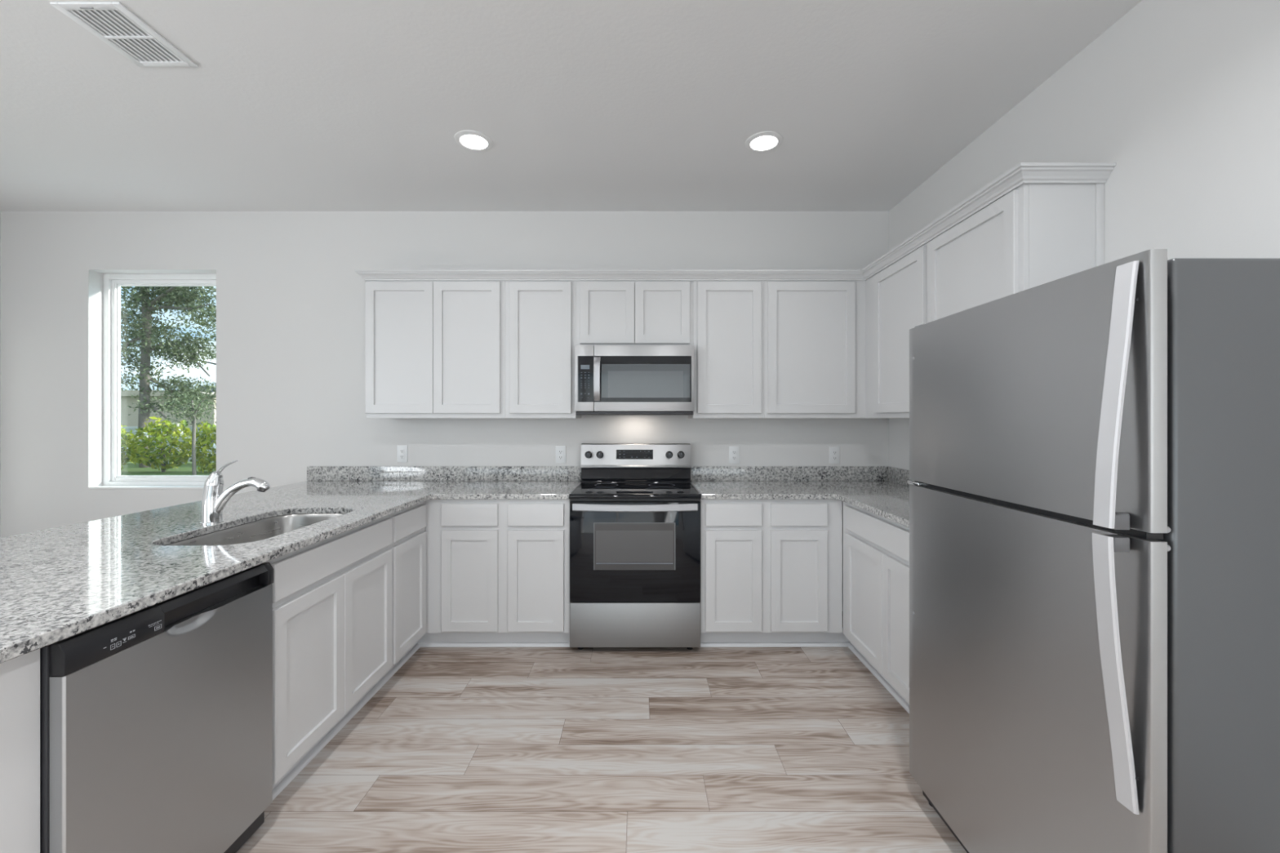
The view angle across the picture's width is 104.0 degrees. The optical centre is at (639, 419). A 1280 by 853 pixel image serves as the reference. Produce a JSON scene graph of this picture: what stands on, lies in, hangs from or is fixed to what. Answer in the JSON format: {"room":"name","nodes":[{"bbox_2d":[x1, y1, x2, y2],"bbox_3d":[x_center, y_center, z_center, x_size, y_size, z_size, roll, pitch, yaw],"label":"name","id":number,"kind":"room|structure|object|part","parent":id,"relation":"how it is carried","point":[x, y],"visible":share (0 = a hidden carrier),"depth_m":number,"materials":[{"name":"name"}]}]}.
{"room":"kitchen","nodes":[
{"label":"kitchen","id":0,"kind":"room"},
{"bbox_2d":[0,211,0,537],"bbox_3d":[-4.580,0.043,-0.495,0.200,3.005,8.010,0,0,0],"label":"wall","id":1,"kind":"structure","parent":0,"point":[0,211],"depth_m":3.51,"materials":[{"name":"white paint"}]},
{"bbox_2d":[0,211,888,610],"bbox_3d":[-1.363,0.043,3.610,6.633,3.005,0.200,0,0,0],"label":"wall","id":2,"kind":"structure","parent":0,"point":[291,295],"depth_m":3.51,"materials":[{"name":"white paint"}]},
{"bbox_2d":[88,273,216,488],"bbox_3d":[-3.417,-0.280,3.591,0.895,1.540,0.169,0,0,0],"label":"window","id":3,"kind":"structure","parent":2,"relation":"in","point":[113,282],"depth_m":3.62,"materials":[{"name":"white plastic"}]},
{"bbox_3d":[-3.417,0.483,3.555,0.895,0.013,0.099,0,0,0],"label":"sill","id":4,"kind":"part","parent":3,"relation":"part of","materials":[{"name":"white paint"}]},
{"bbox_2d":[396,444,407,462],"bbox_3d":[-1.662,0.241,3.505,0.072,0.120,0.009,0,0,0],"label":"outlet","id":5,"kind":"object","parent":2,"relation":"attached to","point":[402,450],"visible":1,"depth_m":3.50,"materials":[{"name":"white plastic"}]},
{"bbox_2d":[399,448,404,453],"bbox_3d":[-1.662,0.222,3.503,0.033,0.028,0.002,0,0,0],"label":"receptacle","id":6,"kind":"object","parent":5,"relation":"attached to","point":[401,451],"depth_m":3.50,"materials":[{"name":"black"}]},
{"bbox_2d":[399,454,404,458],"bbox_3d":[-1.662,0.261,3.503,0.033,0.028,0.002,0,0,0],"label":"receptacle","id":7,"kind":"object","parent":5,"relation":"attached to","point":[401,456],"depth_m":3.50,"materials":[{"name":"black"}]},
{"bbox_2d":[364,280,505,417],"bbox_3d":[-1.305,-0.451,3.347,0.890,0.888,0.324,0,0,0],"label":"upper cabinet","id":8,"kind":"object","parent":2,"relation":"attached to","point":[433,348],"visible":0.91,"depth_m":3.20,"materials":[{"name":"white paint"}]},
{"bbox_3d":[-1.531,-0.458,3.195,0.432,0.839,0.019,0,0,0],"label":"door","id":9,"kind":"part","parent":8,"relation":"part of","materials":[{"name":"white paint"}]},
{"bbox_3d":[-1.101,-0.458,3.195,0.425,0.839,0.019,0,0,0],"label":"door","id":10,"kind":"part","parent":8,"relation":"part of","materials":[{"name":"white paint"}]},
{"bbox_2d":[354,162,1115,281],"bbox_3d":[0.134,-0.915,3.050,3.917,0.056,1.277,0,0,22],"label":"crown molding","id":11,"kind":"structure","parent":8,"relation":"attached to","point":[1022,173],"depth_m":3.15,"materials":[{"name":"white paint"}]},
{"bbox_2d":[306,466,581,480],"bbox_3d":[-1.362,0.379,3.499,1.916,0.101,0.020,0,0,0],"label":"backsplash","id":12,"kind":"structure","parent":2,"relation":"attached to","point":[313,473],"depth_m":3.49,"materials":[{"name":"stone"}]},
{"bbox_2d":[505,280,581,417],"bbox_3d":[-0.633,-0.451,3.347,0.454,0.888,0.324,0,0,0],"label":"upper cabinet","id":13,"kind":"object","parent":2,"relation":"attached to","point":[540,316],"visible":0.92,"depth_m":3.20,"materials":[{"name":"white paint"}]},
{"bbox_2d":[555,445,565,462],"bbox_3d":[-0.550,0.247,3.505,0.072,0.120,0.009,0,0,0],"label":"outlet","id":14,"kind":"object","parent":2,"relation":"attached to","point":[560,450],"visible":1,"depth_m":3.50,"materials":[{"name":"white plastic"}]},
{"bbox_2d":[558,449,563,453],"bbox_3d":[-0.550,0.228,3.503,0.033,0.028,0.002,0,0,0],"label":"receptacle","id":15,"kind":"object","parent":14,"relation":"attached to","point":[560,451],"depth_m":3.50,"materials":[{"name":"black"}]},
{"bbox_2d":[558,455,563,459],"bbox_3d":[-0.550,0.267,3.503,0.033,0.028,0.002,0,0,0],"label":"receptacle","id":16,"kind":"object","parent":14,"relation":"attached to","point":[560,457],"depth_m":3.50,"materials":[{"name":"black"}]},
{"bbox_2d":[576,280,693,346],"bbox_3d":[-0.030,-0.682,3.347,0.750,0.425,0.324,0,0,0],"label":"upper cabinet","id":17,"kind":"object","parent":2,"relation":"attached to","point":[609,313],"visible":0.77,"depth_m":3.20,"materials":[{"name":"white paint"}]},
{"bbox_3d":[-0.204,-0.680,3.195,0.349,0.393,0.019,0,0,0],"label":"door","id":18,"kind":"part","parent":17,"relation":"part of","materials":[{"name":"white paint"}]},
{"bbox_2d":[574,345,693,414],"bbox_3d":[-0.029,-0.244,3.288,0.742,0.434,0.436,0,0,0],"label":"microwave","id":19,"kind":"object","parent":17,"relation":"attached to","point":[610,380],"visible":1,"depth_m":3.11,"materials":[{"name":"grey metal"}]},
{"bbox_3d":[-0.261,-0.251,3.090,0.040,0.272,0.040,0,0,0],"label":"door handle","id":20,"kind":"part","parent":19,"relation":"part of","materials":[{"name":"silver metal"}]},
{"bbox_3d":[0.022,-0.251,3.110,0.606,0.287,0.002,0,0,0],"label":"door glass","id":21,"kind":"part","parent":19,"relation":"part of","materials":[{"name":"black glass"}]},
{"bbox_3d":[0.148,-0.680,3.195,0.351,0.393,0.019,0,0,0],"label":"door","id":22,"kind":"part","parent":17,"relation":"part of","materials":[{"name":"white paint"}]},
{"bbox_2d":[688,280,764,417],"bbox_3d":[0.572,-0.451,3.347,0.454,0.888,0.324,0,0,0],"label":"upper cabinet","id":23,"kind":"object","parent":2,"relation":"attached to","point":[728,316],"visible":0.92,"depth_m":3.20,"materials":[{"name":"white paint"}]},
{"bbox_2d":[728,446,739,463],"bbox_3d":[0.665,0.250,3.505,0.072,0.120,0.009,0,0,0],"label":"outlet","id":24,"kind":"object","parent":2,"relation":"attached to","point":[734,451],"visible":1,"depth_m":3.50,"materials":[{"name":"white plastic"}]},
{"bbox_2d":[731,455,736,459],"bbox_3d":[0.665,0.269,3.503,0.033,0.028,0.002,0,0,0],"label":"receptacle","id":25,"kind":"object","parent":24,"relation":"attached to","point":[733,457],"depth_m":3.50,"materials":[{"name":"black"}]},
{"bbox_2d":[690,466,887,480],"bbox_3d":[1.044,0.379,3.499,1.376,0.101,0.020,0,0,0],"label":"backsplash","id":26,"kind":"structure","parent":2,"relation":"attached to","point":[697,473],"depth_m":3.49,"materials":[{"name":"stone"}]},
{"bbox_2d":[764,280,866,417],"bbox_3d":[1.276,-0.451,3.347,0.952,0.888,0.324,0,0,0],"label":"upper cabinet","id":27,"kind":"object","parent":2,"relation":"attached to","point":[815,331],"visible":0.62,"depth_m":3.20,"materials":[{"name":"white paint"}]},
{"bbox_2d":[829,446,839,463],"bbox_3d":[1.370,0.253,3.505,0.072,0.120,0.009,0,0,0],"label":"outlet","id":28,"kind":"object","parent":2,"relation":"attached to","point":[834,451],"visible":1,"depth_m":3.50,"materials":[{"name":"white plastic"}]},
{"bbox_2d":[0,0,1142,211],"bbox_3d":[-1.363,-1.535,-0.495,6.633,0.150,8.410,0,0,0],"label":"ceiling","id":29,"kind":"structure","parent":0,"point":[287,105],"depth_m":2.26,"materials":[{"name":"white paint"}]},
{"bbox_2d":[49,2,198,66],"bbox_3d":[-1.940,-1.454,1.905,0.244,0.011,0.314,0,0,0],"label":"ceiling vent","id":30,"kind":"object","parent":29,"relation":"in","point":[113,24],"visible":1,"depth_m":1.88,"materials":[{"name":"white metal"}]},
{"bbox_3d":[-1.950,-1.450,1.764,0.045,0.003,0.004,0,0,0],"label":"damper lever","id":31,"kind":"part","parent":30,"relation":"part of","materials":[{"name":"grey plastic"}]},
{"bbox_2d":[453,129,493,151],"bbox_3d":[-0.866,-1.454,2.620,0.194,0.012,0.194,0,0,0],"label":"recessed light","id":32,"kind":"object","parent":29,"relation":"in","point":[473,140],"visible":1,"depth_m":2.60,"materials":[{"name":"white plastic"}]},
{"bbox_2d":[745,131,782,152],"bbox_3d":[0.656,-1.454,2.630,0.194,0.012,0.194,0,0,0],"label":"recessed light","id":33,"kind":"object","parent":29,"relation":"in","point":[764,141],"visible":1,"depth_m":2.61,"materials":[{"name":"white plastic"}]},
{"bbox_2d":[235,610,967,852],"bbox_3d":[-1.364,1.345,-0.495,6.233,0.001,8.010,0,0,0],"label":"floor","id":34,"kind":"structure","parent":0,"point":[461,749],"depth_m":1.94,"materials":[{"name":"brown wood"}]},
{"bbox_2d":[0,648,39,852],"bbox_3d":[-1.540,0.902,0.918,0.600,0.884,0.236,0,0,0],"label":"base cabinet","id":35,"kind":"object","parent":34,"relation":"on","point":[20,676],"visible":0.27,"depth_m":1.00,"materials":[{"name":"white paint"}]},
{"bbox_2d":[40,562,273,852],"bbox_3d":[-1.509,0.902,1.343,0.622,0.882,0.605,0,0,0],"label":"dishwasher","id":36,"kind":"object","parent":34,"relation":"on","point":[156,721],"visible":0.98,"depth_m":1.26,"materials":[{"name":"grey metal"}]},
{"bbox_2d":[266,515,392,789],"bbox_3d":[-1.530,0.902,2.064,0.620,0.884,0.829,0,0,0],"label":"base cabinet","id":37,"kind":"object","parent":34,"relation":"on","point":[332,597],"visible":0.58,"depth_m":1.96,"materials":[{"name":"white paint"}]},
{"bbox_3d":[-1.230,0.933,1.874,0.019,0.584,0.394,0,0,0],"label":"door","id":38,"kind":"part","parent":37,"relation":"part of","materials":[{"name":"white paint"}]},
{"bbox_3d":[-1.230,0.551,2.075,0.019,0.128,0.796,0,0,0],"label":"drawer","id":39,"kind":"part","parent":37,"relation":"part of","materials":[{"name":"white paint"}]},
{"bbox_3d":[-1.230,0.933,2.273,0.019,0.584,0.399,0,0,0],"label":"door","id":40,"kind":"part","parent":37,"relation":"part of","materials":[{"name":"white paint"}]},
{"bbox_2d":[272,644,420,799],"bbox_3d":[-1.302,1.335,2.305,0.019,0.019,1.290,0,0,0],"label":"trim","id":41,"kind":"structure","parent":34,"relation":"on","point":[284,783],"depth_m":2.15,"materials":[{"name":"white paint"}]},
{"bbox_2d":[374,501,426,686],"bbox_3d":[-1.530,0.902,2.725,0.620,0.884,0.491,0,0,0],"label":"base cabinet","id":42,"kind":"object","parent":34,"relation":"on","point":[408,546],"visible":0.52,"depth_m":2.66,"materials":[{"name":"white paint"}]},
{"bbox_3d":[-1.249,0.850,2.689,0.019,0.780,0.418,0,0,0],"label":"frame","id":43,"kind":"part","parent":42,"relation":"part of","materials":[{"name":"white paint"}]},
{"bbox_3d":[-1.230,0.551,2.683,0.019,0.128,0.365,0,0,0],"label":"drawer","id":44,"kind":"part","parent":42,"relation":"part of","materials":[{"name":"white paint"}]},
{"bbox_3d":[-1.230,0.933,2.683,0.019,0.584,0.365,0,0,0],"label":"door","id":45,"kind":"part","parent":42,"relation":"part of","materials":[{"name":"white paint"}]},
{"bbox_2d":[417,642,569,647],"bbox_3d":[-0.857,1.335,2.962,0.908,0.019,0.019,0,0,0],"label":"trim","id":46,"kind":"structure","parent":34,"relation":"on","point":[421,644],"depth_m":2.96,"materials":[{"name":"white paint"}]},
{"bbox_2d":[418,498,569,642],"bbox_3d":[-0.857,0.902,3.190,0.908,0.884,0.620,0,0,0],"label":"base cabinet","id":47,"kind":"object","parent":34,"relation":"on","point":[498,571],"visible":0.79,"depth_m":2.89,"materials":[{"name":"white paint"}]},
{"bbox_2d":[0,480,580,663],"bbox_3d":[-1.362,0.445,2.135,1.916,0.030,2.750,0,0,0],"label":"countertop","id":48,"kind":"structure","parent":47,"relation":"on","point":[57,584],"depth_m":1.65,"materials":[{"name":"stone"}]},
{"bbox_2d":[200,460,270,524],"bbox_3d":[-1.680,0.299,2.083,0.275,0.260,0.076,0,0,0],"label":"faucet","id":49,"kind":"object","parent":48,"relation":"on","point":[214,500],"visible":1,"depth_m":2.07,"materials":[{"name":"silver metal"}]},
{"bbox_3d":[-1.724,0.206,2.083,0.098,0.074,0.030,0,0,0],"label":"lever handle","id":50,"kind":"part","parent":49,"relation":"part of","materials":[{"name":"silver metal"}]},
{"bbox_3d":[-1.699,0.331,2.083,0.185,0.169,0.040,0,0,0],"label":"spout","id":51,"kind":"part","parent":49,"relation":"part of","materials":[{"name":"silver metal"}]},
{"bbox_2d":[166,513,342,545],"bbox_3d":[-1.535,0.554,2.068,0.435,0.186,0.775,0,0,0],"label":"sink","id":52,"kind":"object","parent":48,"relation":"in","point":[269,527],"visible":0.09,"depth_m":2.27,"materials":[{"name":"silver metal"}]},
{"bbox_3d":[-0.979,0.551,2.890,0.324,0.128,0.019,0,0,0],"label":"drawer","id":53,"kind":"part","parent":47,"relation":"part of","materials":[{"name":"white paint"}]},
{"bbox_3d":[-0.979,0.933,2.890,0.324,0.584,0.019,0,0,0],"label":"door","id":54,"kind":"part","parent":47,"relation":"part of","materials":[{"name":"white paint"}]},
{"bbox_3d":[-0.597,0.551,2.890,0.323,0.128,0.019,0,0,0],"label":"drawer","id":55,"kind":"part","parent":47,"relation":"part of","materials":[{"name":"white paint"}]},
{"bbox_3d":[-0.597,0.933,2.890,0.323,0.584,0.019,0,0,0],"label":"door","id":56,"kind":"part","parent":47,"relation":"part of","materials":[{"name":"white paint"}]},
{"bbox_2d":[568,443,701,649],"bbox_3d":[-0.024,0.755,3.145,0.757,1.177,0.670,0,0,0],"label":"range","id":57,"kind":"object","parent":34,"relation":"on","point":[635,508],"visible":1,"depth_m":2.86,"materials":[{"name":"grey metal"}]},
{"bbox_3d":[-0.346,0.241,3.397,0.049,0.049,0.029,0,0,0],"label":"knob","id":58,"kind":"part","parent":57,"relation":"part of","materials":[{"name":"black plastic"}]},
{"bbox_3d":[-0.268,0.241,3.397,0.049,0.049,0.029,0,0,0],"label":"knob","id":59,"kind":"part","parent":57,"relation":"part of","materials":[{"name":"black plastic"}]},
{"bbox_3d":[-0.024,0.464,2.888,0.747,0.012,0.023,0,0,0],"label":"vent trim","id":60,"kind":"part","parent":57,"relation":"part of","materials":[{"name":"black plastic"}]},
{"bbox_3d":[-0.024,1.181,2.882,0.751,0.256,0.032,0,0,0],"label":"storage drawer","id":61,"kind":"part","parent":57,"relation":"part of","materials":[{"name":"silver metal"}]},
{"bbox_3d":[-0.024,0.761,2.880,0.751,0.576,0.036,0,0,0],"label":"oven door","id":62,"kind":"part","parent":57,"relation":"part of","materials":[{"name":"black glass"}]},
{"bbox_3d":[-0.024,0.499,2.824,0.707,0.044,0.028,0,0,0],"label":"door handle","id":63,"kind":"part","parent":57,"relation":"part of","materials":[{"name":"silver metal"}]},
{"bbox_2d":[568,482,701,498],"bbox_3d":[-0.024,0.440,3.108,0.757,0.032,0.504,0,0,0],"label":"cooktop","id":64,"kind":"object","parent":57,"relation":"in","point":[583,490],"depth_m":2.98,"materials":[{"name":"black glass"}]},
{"bbox_3d":[-0.024,0.249,3.436,0.747,0.165,0.083,0,0,0],"label":"control panel","id":65,"kind":"part","parent":57,"relation":"part of","materials":[{"name":"silver metal"}]},
{"bbox_3d":[0.205,0.241,3.397,0.049,0.049,0.029,0,0,0],"label":"knob","id":66,"kind":"part","parent":57,"relation":"part of","materials":[{"name":"black plastic"}]},
{"bbox_3d":[0.284,0.241,3.397,0.049,0.049,0.029,0,0,0],"label":"knob","id":67,"kind":"part","parent":57,"relation":"part of","materials":[{"name":"black plastic"}]},
{"bbox_2d":[700,498,849,642],"bbox_3d":[0.804,0.902,3.190,0.894,0.884,0.620,0,0,0],"label":"base cabinet","id":68,"kind":"object","parent":34,"relation":"on","point":[771,570],"visible":0.77,"depth_m":2.89,"materials":[{"name":"white paint"}]},
{"bbox_3d":[0.545,0.551,2.890,0.324,0.128,0.019,0,0,0],"label":"drawer","id":69,"kind":"part","parent":68,"relation":"part of","materials":[{"name":"white paint"}]},
{"bbox_3d":[0.545,0.933,2.890,0.324,0.584,0.019,0,0,0],"label":"door","id":70,"kind":"part","parent":68,"relation":"part of","materials":[{"name":"white paint"}]},
{"bbox_3d":[0.923,0.551,2.890,0.326,0.128,0.019,0,0,0],"label":"drawer","id":71,"kind":"part","parent":68,"relation":"part of","materials":[{"name":"white paint"}]},
{"bbox_3d":[0.923,0.933,2.890,0.326,0.584,0.019,0,0,0],"label":"door","id":72,"kind":"part","parent":68,"relation":"part of","materials":[{"name":"white paint"}]},
{"bbox_2d":[700,642,850,647],"bbox_3d":[0.804,1.335,2.962,0.894,0.019,0.019,0,0,0],"label":"trim","id":73,"kind":"structure","parent":34,"relation":"on","point":[702,644],"depth_m":2.96,"materials":[{"name":"white paint"}]},
{"bbox_2d":[843,501,909,705],"bbox_3d":[1.453,0.902,2.436,0.585,0.884,1.071,0,0,0],"label":"base cabinet","id":74,"kind":"object","parent":34,"relation":"on","point":[876,548],"visible":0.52,"depth_m":2.43,"materials":[{"name":"white paint"}]},
{"bbox_2d":[691,480,909,527],"bbox_3d":[1.054,0.445,2.685,1.396,0.030,1.650,0,0,0],"label":"countertop","id":75,"kind":"structure","parent":74,"relation":"on","point":[890,500],"depth_m":2.93,"materials":[{"name":"stone"}]},
{"bbox_3d":[1.170,0.933,2.603,0.019,0.584,0.422,0,0,0],"label":"door","id":76,"kind":"part","parent":74,"relation":"part of","materials":[{"name":"white paint"}]},
{"bbox_3d":[1.189,0.850,2.399,0.019,0.780,0.998,0,0,0],"label":"frame","id":77,"kind":"part","parent":74,"relation":"part of","materials":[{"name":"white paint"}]},
{"bbox_3d":[1.170,0.551,2.385,0.019,0.128,0.857,0,0,0],"label":"drawer","id":78,"kind":"part","parent":74,"relation":"part of","materials":[{"name":"white paint"}]},
{"bbox_2d":[848,644,909,713],"bbox_3d":[1.242,1.335,2.425,0.019,0.019,1.050,0,0,0],"label":"trim","id":79,"kind":"structure","parent":74,"relation":"attached to","point":[860,657],"depth_m":2.56,"materials":[{"name":"white paint"}]},
{"bbox_3d":[1.170,0.933,2.173,0.019,0.584,0.432,0,0,0],"label":"door","id":80,"kind":"part","parent":74,"relation":"part of","materials":[{"name":"white paint"}]},
{"bbox_2d":[907,248,1279,852],"bbox_3d":[1.302,0.505,1.371,0.796,1.677,0.851,0,0,0],"label":"refrigerator","id":81,"kind":"object","parent":34,"relation":"on","point":[1094,482],"visible":1,"depth_m":1.03,"materials":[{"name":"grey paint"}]},
{"bbox_3d":[0.980,0.747,1.370,0.037,1.030,0.850,0,0,0],"label":"door","id":82,"kind":"part","parent":81,"relation":"part of","materials":[{"name":"silver metal"}]},
{"bbox_3d":[0.980,-0.053,1.370,0.037,0.537,0.850,0,0,0],"label":"freezer door","id":83,"kind":"part","parent":81,"relation":"part of","materials":[{"name":"silver metal"}]},
{"bbox_3d":[0.995,0.224,1.370,0.032,0.016,0.810,0,0,0],"label":"divider rail","id":84,"kind":"part","parent":81,"relation":"part of","materials":[{"name":"black plastic"}]},
{"bbox_3d":[0.933,0.493,0.982,0.058,0.533,0.040,0,0,0],"label":"handle","id":85,"kind":"part","parent":81,"relation":"part of","materials":[{"name":"silver metal"}]},
{"bbox_3d":[0.934,-0.048,0.982,0.056,0.515,0.040,0,0,0],"label":"handle","id":86,"kind":"part","parent":81,"relation":"part of","materials":[{"name":"silver metal"}]},
{"bbox_2d":[888,0,1279,470],"bbox_3d":[1.853,0.043,-0.495,0.200,3.005,8.010,0,0,0],"label":"wall","id":87,"kind":"structure","parent":0,"point":[1183,96],"depth_m":1.67,"materials":[{"name":"white paint"}]},
{"bbox_2d":[866,241,928,417],"bbox_3d":[1.592,-0.451,2.855,0.320,0.888,0.700,0,0,0],"label":"upper cabinet","id":88,"kind":"object","parent":87,"relation":"attached to","point":[897,295],"visible":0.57,"depth_m":2.83,"materials":[{"name":"white paint"}]},
{"bbox_2d":[887,466,910,486],"bbox_3d":[1.742,0.379,2.685,0.020,0.101,1.650,0,0,0],"label":"backsplash","id":89,"kind":"structure","parent":87,"relation":"attached to","point":[897,475],"depth_m":3.34,"materials":[{"name":"stone"}]},
{"bbox_2d":[928,183,1104,322],"bbox_3d":[1.592,-0.451,2.193,0.320,0.888,0.622,0,0,0],"label":"upper cabinet","id":90,"kind":"object","parent":87,"relation":"attached to","point":[1033,235],"visible":0.41,"depth_m":1.91,"materials":[{"name":"white paint"}]},
{"bbox_3d":[1.442,-0.458,2.197,0.019,0.839,0.571,0,0,0],"label":"door","id":91,"kind":"part","parent":90,"relation":"part of","materials":[{"name":"white paint"}]},
{"bbox_3d":[1.461,-0.451,2.196,0.019,0.888,0.618,0,0,0],"label":"frame","id":92,"kind":"part","parent":90,"relation":"part of","materials":[{"name":"white paint"}]},
{"label":"outside","id":93,"kind":"structure","parent":0,"visible":0},
{"bbox_2d":[120,462,216,475],"bbox_3d":[-20.000,1.545,36.860,80.000,0.100,66.280,0,0,0],"label":"lawn","id":94,"kind":"structure","parent":93,"point":[131,468],"depth_m":14.58,"materials":[{"name":"green plant"}]},
{"bbox_2d":[120,424,141,469],"bbox_3d":[-15.108,0.764,14.172,1.660,1.474,1.250,0,0,0],"label":"shrub","id":95,"kind":"object","parent":94,"relation":"on","point":[124,457],"visible":0.16,"depth_m":14.22,"materials":[{"name":"green plant"}]},
{"bbox_2d":[122,416,198,471],"bbox_3d":[-13.492,0.710,14.197,1.652,1.585,1.271,0,0,0],"label":"shrub","id":96,"kind":"object","parent":94,"relation":"on","point":[157,433],"visible":0.97,"depth_m":14.00,"materials":[{"name":"green plant"}]},
{"bbox_3d":[-13.537,0.905,14.173,0.784,1.194,0.193,0,0,15],"label":"stem","id":97,"kind":"part","parent":96,"relation":"part of","materials":[{"name":"green plant"}]},
{"bbox_2d":[120,286,216,467],"bbox_3d":[-15.067,-2.670,15.554,8.499,8.353,4.449,0,0,-6],"label":"oak tree","id":98,"kind":"object","parent":94,"relation":"on","point":[147,336],"visible":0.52,"depth_m":15.48,"materials":[{"name":"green plant"}]},
{"bbox_2d":[120,390,216,426],"bbox_3d":[-36.450,-0.230,39.000,15.900,3.450,10.800,0,0,0],"label":"house","id":99,"kind":"structure","parent":94,"relation":"on","point":[126,400],"depth_m":34.00,"materials":[{"name":"beige paint"}]},
{"bbox_2d":[120,426,216,462],"bbox_3d":[-17.000,0.845,17.000,18.000,1.200,0.100,0,0,0],"label":"fence","id":100,"kind":"object","parent":94,"relation":"on","point":[128,428],"visible":0.06,"depth_m":16.98,"materials":[{"name":"grey wood"}]},
{"bbox_3d":[-17.000,0.284,17.000,18.000,0.079,0.100,0,0,0],"label":"rail","id":101,"kind":"part","parent":100,"relation":"part of","materials":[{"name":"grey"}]},
{"bbox_2d":[146,385,216,475],"bbox_3d":[-11.844,0.303,13.255,1.168,2.387,1.835,0,0,0],"label":"young tree","id":102,"kind":"object","parent":94,"relation":"on","point":[193,414],"visible":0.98,"depth_m":13.17,"materials":[{"name":"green plant"}]},
{"bbox_2d":[186,421,216,472],"bbox_3d":[-11.893,0.757,14.237,1.610,1.505,1.217,0,0,0],"label":"shrub","id":103,"kind":"object","parent":94,"relation":"on","point":[208,436],"visible":0.39,"depth_m":13.88,"materials":[{"name":"green plant"}]}
]}

